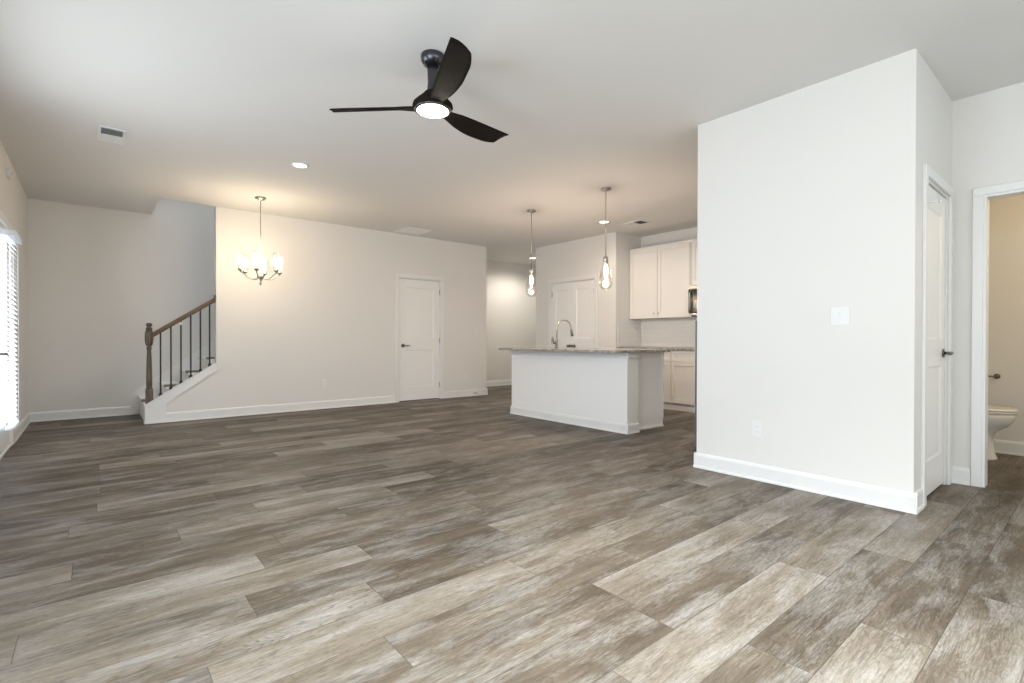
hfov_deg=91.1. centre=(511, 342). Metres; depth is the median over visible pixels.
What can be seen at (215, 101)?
ceiling
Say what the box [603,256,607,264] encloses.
socket
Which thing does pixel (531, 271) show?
socket
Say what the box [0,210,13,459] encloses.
door
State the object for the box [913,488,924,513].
baseboard
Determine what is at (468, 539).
floor
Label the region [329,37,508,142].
ceiling fan
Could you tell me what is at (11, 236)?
window blind
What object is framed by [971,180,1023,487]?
trim
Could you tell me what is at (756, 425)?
wall outlet
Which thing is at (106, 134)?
ceiling vent
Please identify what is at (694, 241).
upper cabinet
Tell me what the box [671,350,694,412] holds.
base cabinet
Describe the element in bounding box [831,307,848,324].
light switch
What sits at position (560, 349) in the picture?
island countertop
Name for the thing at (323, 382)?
wall outlet
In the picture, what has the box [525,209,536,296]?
pendant light
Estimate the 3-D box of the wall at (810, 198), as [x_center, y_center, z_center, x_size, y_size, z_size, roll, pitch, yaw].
[2.400,-0.372,3.915,1.156,2.776,1.409,0,0,-40]
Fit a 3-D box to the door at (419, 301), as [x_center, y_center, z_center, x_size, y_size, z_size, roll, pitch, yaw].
[-1.580,-0.082,8.568,0.928,2.127,0.165,0,0,-40]
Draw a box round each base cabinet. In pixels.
[664,350,672,409]
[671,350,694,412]
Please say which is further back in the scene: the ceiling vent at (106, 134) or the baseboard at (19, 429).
the baseboard at (19, 429)
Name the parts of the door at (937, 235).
panel, handle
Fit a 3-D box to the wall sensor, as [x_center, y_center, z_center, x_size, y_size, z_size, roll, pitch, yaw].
[-4.743,-1.591,4.744,0.033,0.070,0.180,0,0,-40]
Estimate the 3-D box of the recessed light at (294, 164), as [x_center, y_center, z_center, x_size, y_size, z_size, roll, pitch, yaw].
[-2.117,-1.770,5.021,0.176,0.009,0.176,0,0,-40]
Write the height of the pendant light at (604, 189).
1.164 m
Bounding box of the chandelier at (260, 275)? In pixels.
[237,196,283,284]
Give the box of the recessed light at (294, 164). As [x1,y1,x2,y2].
[290,162,308,168]
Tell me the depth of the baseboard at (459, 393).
9.13 m
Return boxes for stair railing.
[145,295,215,403]
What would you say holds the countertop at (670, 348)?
on the base cabinet at (667, 355)
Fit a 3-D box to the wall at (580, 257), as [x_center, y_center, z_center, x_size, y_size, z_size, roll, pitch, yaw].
[1.956,-0.406,9.578,2.324,2.776,1.900,0,0,-40]
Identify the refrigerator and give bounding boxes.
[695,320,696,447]
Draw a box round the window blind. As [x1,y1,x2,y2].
[0,229,21,430]
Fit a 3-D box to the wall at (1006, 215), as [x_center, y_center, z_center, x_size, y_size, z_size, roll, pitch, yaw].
[4.343,-0.368,3.737,1.601,2.776,2.380,0,0,-40]
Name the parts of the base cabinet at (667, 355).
drawer, door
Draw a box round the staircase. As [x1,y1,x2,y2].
[131,340,214,419]
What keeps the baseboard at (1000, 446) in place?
attached to the wall at (1006, 215)
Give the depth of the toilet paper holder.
4.63 m
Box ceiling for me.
[0,0,1023,266]
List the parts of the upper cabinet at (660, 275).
door, door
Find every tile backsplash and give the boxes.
[617,319,640,346]
[641,318,696,346]
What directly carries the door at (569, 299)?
in the wall at (580, 257)
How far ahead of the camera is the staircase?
7.06 m
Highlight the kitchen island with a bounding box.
[510,350,663,434]
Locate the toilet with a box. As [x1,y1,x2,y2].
[988,405,1018,459]
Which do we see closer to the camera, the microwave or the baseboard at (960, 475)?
the baseboard at (960, 475)
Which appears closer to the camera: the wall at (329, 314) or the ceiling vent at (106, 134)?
the ceiling vent at (106, 134)
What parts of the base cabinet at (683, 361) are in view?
drawer, door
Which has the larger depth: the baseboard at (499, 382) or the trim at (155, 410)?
the baseboard at (499, 382)
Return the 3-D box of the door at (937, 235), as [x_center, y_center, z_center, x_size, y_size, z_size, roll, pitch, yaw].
[2.841,-0.044,3.393,0.814,2.127,0.189,0,0,-40]
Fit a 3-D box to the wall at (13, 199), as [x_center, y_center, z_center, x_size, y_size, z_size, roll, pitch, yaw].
[-2.451,-0.368,1.865,0.140,2.776,11.487,0,0,-40]
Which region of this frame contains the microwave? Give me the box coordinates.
[688,285,696,315]
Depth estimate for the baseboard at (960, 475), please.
3.62 m
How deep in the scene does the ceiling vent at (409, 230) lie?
8.04 m
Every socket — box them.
[529,268,533,275]
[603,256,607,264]
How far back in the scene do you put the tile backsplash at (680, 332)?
8.13 m
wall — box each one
[0,140,27,439]
[27,198,215,413]
[166,207,486,412]
[486,260,535,380]
[536,232,640,347]
[641,227,696,346]
[697,48,951,492]
[952,82,1023,467]
[988,195,1023,442]
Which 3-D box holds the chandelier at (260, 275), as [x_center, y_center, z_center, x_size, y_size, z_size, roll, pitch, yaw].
[-3.090,-1.244,6.178,0.544,1.078,0.506,0,0,-40]
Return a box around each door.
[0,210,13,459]
[395,273,443,402]
[548,274,596,347]
[921,163,953,505]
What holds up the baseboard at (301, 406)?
attached to the wall at (329, 314)
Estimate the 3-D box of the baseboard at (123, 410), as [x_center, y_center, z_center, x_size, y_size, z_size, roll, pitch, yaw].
[-5.596,0.927,6.560,1.037,0.120,0.021,0,0,-40]
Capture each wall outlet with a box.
[321,379,325,387]
[752,421,761,437]
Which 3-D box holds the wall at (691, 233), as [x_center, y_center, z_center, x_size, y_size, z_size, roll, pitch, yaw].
[3.475,-0.389,7.098,0.120,2.776,3.855,0,0,-40]
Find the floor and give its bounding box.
[0,385,1023,682]
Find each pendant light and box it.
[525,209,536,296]
[600,187,612,289]
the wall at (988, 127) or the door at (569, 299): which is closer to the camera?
the wall at (988, 127)
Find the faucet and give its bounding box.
[552,319,573,347]
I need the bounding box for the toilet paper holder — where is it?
[988,374,999,378]
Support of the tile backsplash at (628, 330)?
attached to the wall at (580, 257)
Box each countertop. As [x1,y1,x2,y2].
[498,347,669,352]
[617,347,694,350]
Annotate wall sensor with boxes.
[6,168,12,179]
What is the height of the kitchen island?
0.893 m
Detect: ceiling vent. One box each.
[97,125,126,144]
[394,227,430,234]
[621,220,650,226]
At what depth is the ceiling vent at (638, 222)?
7.49 m
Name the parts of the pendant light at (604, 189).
rod, bulb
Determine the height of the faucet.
0.386 m
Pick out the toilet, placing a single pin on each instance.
(999, 417)
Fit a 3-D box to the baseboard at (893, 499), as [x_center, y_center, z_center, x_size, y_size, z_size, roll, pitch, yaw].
[1.947,0.957,3.545,0.021,0.120,1.447,0,0,-40]
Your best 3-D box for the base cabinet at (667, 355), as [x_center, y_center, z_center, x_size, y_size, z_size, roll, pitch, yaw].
[2.264,0.549,7.969,0.622,0.885,0.974,0,0,-40]
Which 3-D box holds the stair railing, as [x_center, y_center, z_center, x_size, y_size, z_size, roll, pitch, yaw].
[-4.212,0.063,6.405,0.758,1.394,0.112,0,0,-40]
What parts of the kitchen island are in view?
cap trim, baseboard, shoe moulding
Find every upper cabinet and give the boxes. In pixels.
[630,239,696,319]
[692,239,696,285]
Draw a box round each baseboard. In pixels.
[14,413,29,443]
[29,406,132,421]
[166,395,395,421]
[444,388,487,397]
[486,380,511,386]
[693,452,917,514]
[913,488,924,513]
[952,466,970,485]
[993,439,1023,455]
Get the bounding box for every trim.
[143,362,216,423]
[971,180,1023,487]
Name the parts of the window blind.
ladder cord, rail, ladder cord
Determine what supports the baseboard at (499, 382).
attached to the wall at (511, 308)
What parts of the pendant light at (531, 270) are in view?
bulb, rod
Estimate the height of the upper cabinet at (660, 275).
1.152 m
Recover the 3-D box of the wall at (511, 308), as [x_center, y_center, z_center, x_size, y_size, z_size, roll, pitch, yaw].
[-0.137,-0.421,11.468,3.119,2.776,0.120,0,0,-40]
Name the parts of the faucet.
spout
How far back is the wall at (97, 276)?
6.73 m

